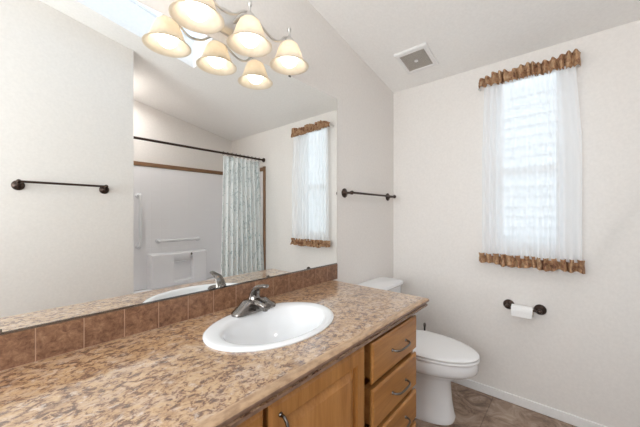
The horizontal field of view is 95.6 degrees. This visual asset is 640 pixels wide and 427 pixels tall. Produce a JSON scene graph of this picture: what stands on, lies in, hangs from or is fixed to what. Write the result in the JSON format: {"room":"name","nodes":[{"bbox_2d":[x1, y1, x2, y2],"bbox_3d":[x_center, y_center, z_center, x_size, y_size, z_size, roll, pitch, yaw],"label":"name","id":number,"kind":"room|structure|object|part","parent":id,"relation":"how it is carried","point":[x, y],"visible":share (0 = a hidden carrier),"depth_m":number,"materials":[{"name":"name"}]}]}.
{"room":"bathroom","nodes":[
{"label":"bathroom","id":0,"kind":"room"},
{"bbox_2d":[135,0,392,284],"bbox_3d":[-0.584,-0.227,1.127,0.100,2.892,3.534,0,0,41],"label":"wall","id":1,"kind":"structure","parent":0,"point":[364,101],"depth_m":1.97,"materials":[{"name":"paint"}]},
{"bbox_2d":[0,0,336,334],"bbox_3d":[-0.581,-0.208,1.046,0.009,1.044,2.096,0,0,41],"label":"wall mirror","id":2,"kind":"object","parent":1,"relation":"attached to","point":[145,159],"visible":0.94,"depth_m":1.00,"materials":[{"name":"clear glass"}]},
{"bbox_2d":[0,264,337,370],"bbox_3d":[-0.583,0.361,1.042,0.011,0.094,2.103,0,0,41],"label":"tile backsplash","id":3,"kind":"structure","parent":1,"relation":"attached to","point":[23,347],"depth_m":0.97,"materials":[{"name":"brown tile"}]},
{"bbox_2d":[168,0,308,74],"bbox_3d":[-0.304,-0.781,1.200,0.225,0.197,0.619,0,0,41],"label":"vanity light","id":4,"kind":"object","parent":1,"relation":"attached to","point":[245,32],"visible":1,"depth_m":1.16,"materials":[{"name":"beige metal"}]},
{"bbox_3d":[-0.431,-0.741,1.020,0.181,0.106,0.181,0,0,41],"label":"lamp shade","id":5,"kind":"part","parent":4,"relation":"part of","materials":[{"name":"white glass"}]},
{"bbox_3d":[-0.431,-0.736,1.020,0.080,0.106,0.080,0,0,41],"label":"light bulb","id":6,"kind":"part","parent":4,"relation":"part of","materials":[{"name":"white"}]},
{"bbox_3d":[-0.379,-0.825,1.266,0.025,0.110,0.300,0,0,41],"label":"plate","id":7,"kind":"part","parent":4,"relation":"part of","materials":[{"name":"silver metal"}]},
{"bbox_3d":[-0.330,-0.828,1.223,0.116,0.029,0.014,0,0,41],"label":"support arm","id":8,"kind":"part","parent":4,"relation":"part of","materials":[{"name":"silver metal"}]},
{"bbox_3d":[-0.287,-0.741,1.186,0.181,0.106,0.181,0,0,41],"label":"lamp shade","id":9,"kind":"part","parent":4,"relation":"part of","materials":[{"name":"white glass"}]},
{"bbox_3d":[-0.287,-0.736,1.186,0.080,0.106,0.080,0,0,41],"label":"light bulb","id":10,"kind":"part","parent":4,"relation":"part of","materials":[{"name":"white"}]},
{"bbox_3d":[-0.143,-0.736,1.351,0.080,0.106,0.080,0,0,41],"label":"light bulb","id":11,"kind":"part","parent":4,"relation":"part of","materials":[{"name":"white"}]},
{"bbox_3d":[-0.143,-0.741,1.351,0.181,0.106,0.181,0,0,41],"label":"lamp shade","id":12,"kind":"part","parent":4,"relation":"part of","materials":[{"name":"white glass"}]},
{"bbox_2d":[342,188,395,200],"bbox_3d":[0.380,-0.138,2.100,0.075,0.062,0.650,0,0,41],"label":"towel bar","id":13,"kind":"object","parent":1,"relation":"attached to","point":[345,192],"visible":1,"depth_m":1.96,"materials":[{"name":"brown metal"}]},
{"bbox_2d":[308,0,639,92],"bbox_3d":[0.380,-1.384,0.289,2.653,0.777,3.734,0,0,41],"label":"ceiling","id":14,"kind":"structure","parent":0,"point":[462,35],"depth_m":1.69,"materials":[{"name":"paint"}]},
{"bbox_2d":[394,42,438,74],"bbox_3d":[0.663,-1.061,1.997,0.220,0.058,0.234,0,0,41],"label":"exhaust fan","id":15,"kind":"object","parent":14,"relation":"attached to","point":[420,57],"visible":1,"depth_m":1.98,"materials":[{"name":"white plastic"}]},
{"bbox_2d":[400,49,432,70],"bbox_3d":[0.663,-1.059,1.997,0.167,0.038,0.169,0,0,41],"label":"grille","id":16,"kind":"object","parent":15,"relation":"attached to","point":[418,59],"depth_m":1.99,"materials":[{"name":"beige plastic"}]},
{"bbox_2d":[413,381,576,426],"bbox_3d":[0.380,1.260,0.289,2.653,0.080,3.734,0,0,41],"label":"floor","id":17,"kind":"structure","parent":0,"point":[472,408],"depth_m":1.77,"materials":[{"name":"stone"}]},
{"bbox_2d":[236,315,415,426],"bbox_3d":[-0.383,0.836,0.815,0.609,0.767,1.966,0,0,41],"label":"vanity cabinet","id":18,"kind":"object","parent":17,"relation":"on","point":[372,386],"visible":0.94,"depth_m":1.02,"materials":[{"name":"brown wood"}]},
{"bbox_2d":[0,280,428,426],"bbox_3d":[-0.368,0.430,0.840,0.599,0.042,2.064,0,0,41],"label":"countertop","id":19,"kind":"structure","parent":18,"relation":"on","point":[166,376],"depth_m":0.76,"materials":[{"name":"laminate"}]},
{"bbox_2d":[231,284,275,317],"bbox_3d":[-0.249,0.338,1.182,0.117,0.118,0.208,0,0,41],"label":"faucet","id":20,"kind":"object","parent":19,"relation":"on","point":[255,303],"visible":1,"depth_m":1.15,"materials":[{"name":"silver metal"}]},
{"bbox_3d":[-0.270,0.373,1.200,0.060,0.048,0.208,0,0,41],"label":"plate","id":21,"kind":"part","parent":20,"relation":"part of","materials":[{"name":"silver metal"}]},
{"bbox_3d":[-0.245,0.315,1.178,0.103,0.072,0.056,0,0,41],"label":"lever","id":22,"kind":"part","parent":20,"relation":"part of","materials":[{"name":"silver metal"}]},
{"bbox_3d":[-0.238,0.366,1.172,0.087,0.049,0.056,0,0,41],"label":"spout","id":23,"kind":"part","parent":20,"relation":"part of","materials":[{"name":"silver metal"}]},
{"bbox_2d":[203,302,333,351],"bbox_3d":[-0.171,0.477,1.090,0.386,0.159,0.526,0,0,41],"label":"sink","id":24,"kind":"object","parent":19,"relation":"in","point":[286,323],"visible":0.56,"depth_m":1.16,"materials":[{"name":"white ceramic"}]},
{"bbox_3d":[-0.298,0.787,0.546,0.054,0.635,0.441,0,0,41],"label":"door","id":25,"kind":"part","parent":18,"relation":"part of","materials":[{"name":"brown wood"}]},
{"bbox_3d":[-0.087,0.565,0.721,0.035,0.133,0.013,0,0,41],"label":"handle","id":26,"kind":"part","parent":18,"relation":"part of","materials":[{"name":"silver metal"}]},
{"bbox_3d":[0.000,0.787,0.888,0.054,0.635,0.433,0,0,41],"label":"door","id":27,"kind":"part","parent":18,"relation":"part of","materials":[{"name":"brown wood"}]},
{"bbox_3d":[0.307,0.731,1.241,0.054,0.154,0.401,0,0,41],"label":"drawer","id":28,"kind":"part","parent":18,"relation":"part of","materials":[{"name":"brown wood"}]},
{"bbox_3d":[0.307,0.556,1.241,0.054,0.153,0.401,0,0,41],"label":"drawer","id":29,"kind":"part","parent":18,"relation":"part of","materials":[{"name":"brown wood"}]},
{"bbox_3d":[0.307,0.896,1.241,0.054,0.134,0.401,0,0,41],"label":"drawer","id":30,"kind":"part","parent":18,"relation":"part of","materials":[{"name":"brown wood"}]},
{"bbox_3d":[0.350,0.730,1.222,0.037,0.013,0.137,0,0,41],"label":"handle","id":31,"kind":"part","parent":18,"relation":"part of","materials":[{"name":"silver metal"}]},
{"bbox_3d":[0.350,0.555,1.222,0.037,0.013,0.137,0,0,41],"label":"handle","id":32,"kind":"part","parent":18,"relation":"part of","materials":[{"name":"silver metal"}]},
{"bbox_3d":[0.350,0.895,1.222,0.037,0.013,0.137,0,0,41],"label":"handle","id":33,"kind":"part","parent":18,"relation":"part of","materials":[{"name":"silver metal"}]},
{"bbox_2d":[357,277,479,424],"bbox_3d":[0.614,0.849,1.858,0.727,0.740,0.410,0,0,41],"label":"toilet","id":34,"kind":"object","parent":17,"relation":"on","point":[441,360],"visible":0.37,"depth_m":1.70,"materials":[{"name":"white ceramic"}]},
{"bbox_3d":[0.414,0.495,2.033,0.196,0.032,0.410,0,0,41],"label":"tank lid","id":35,"kind":"part","parent":34,"relation":"part of","materials":[{"name":"white ceramic"}]},
{"bbox_3d":[0.409,0.669,2.037,0.176,0.315,0.390,0,0,41],"label":"tank","id":36,"kind":"part","parent":34,"relation":"part of","materials":[{"name":"white ceramic"}]},
{"bbox_3d":[0.657,1.028,1.821,0.600,0.383,0.374,0,0,41],"label":"bowl","id":37,"kind":"part","parent":34,"relation":"part of","materials":[{"name":"white ceramic"}]},
{"bbox_3d":[0.691,0.806,1.791,0.521,0.023,0.376,0,0,41],"label":"lid","id":38,"kind":"part","parent":34,"relation":"part of","materials":[{"name":"white plastic"}]},
{"bbox_3d":[0.688,0.827,1.794,0.532,0.015,0.376,0,0,41],"label":"seat","id":39,"kind":"part","parent":34,"relation":"part of","materials":[{"name":"white plastic"}]},
{"bbox_2d":[393,20,639,426],"bbox_3d":[1.610,0.103,1.627,2.553,2.231,0.100,0,0,41],"label":"wall","id":40,"kind":"structure","parent":0,"point":[580,357],"depth_m":1.79,"materials":[{"name":"paint"}]},
{"bbox_2d":[503,299,546,314],"bbox_3d":[1.268,0.586,1.810,0.227,0.064,0.072,0,0,41],"label":"toilet paper holder","id":41,"kind":"object","parent":40,"relation":"attached to","point":[539,309],"visible":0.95,"depth_m":1.78,"materials":[{"name":"brown metal"}]},
{"bbox_2d":[511,304,532,318],"bbox_3d":[1.249,0.598,1.794,0.110,0.065,0.066,0,0,41],"label":"toilet paper roll","id":42,"kind":"object","parent":41,"relation":"on","point":[522,311],"visible":0.99,"depth_m":1.77,"materials":[{"name":"paper"}]},
{"bbox_2d":[452,379,606,426],"bbox_3d":[1.255,1.191,1.861,1.709,0.056,0.012,0,0,41],"label":"baseboard","id":43,"kind":"structure","parent":40,"relation":"attached to","point":[571,419],"depth_m":1.81,"materials":[{"name":"white wood"}]},
{"bbox_2d":[477,49,584,273],"bbox_3d":[1.269,-0.291,1.788,0.538,1.254,0.103,0,0,41],"label":"window curtain","id":44,"kind":"object","parent":40,"relation":"hanging from","point":[532,146],"visible":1,"depth_m":1.75,"materials":[{"name":"white fabric"}]},
{"bbox_3d":[1.278,-0.855,1.812,0.520,0.018,0.055,0,0,41],"label":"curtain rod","id":45,"kind":"part","parent":44,"relation":"part of","materials":[{"name":"brown fabric"}]}
]}

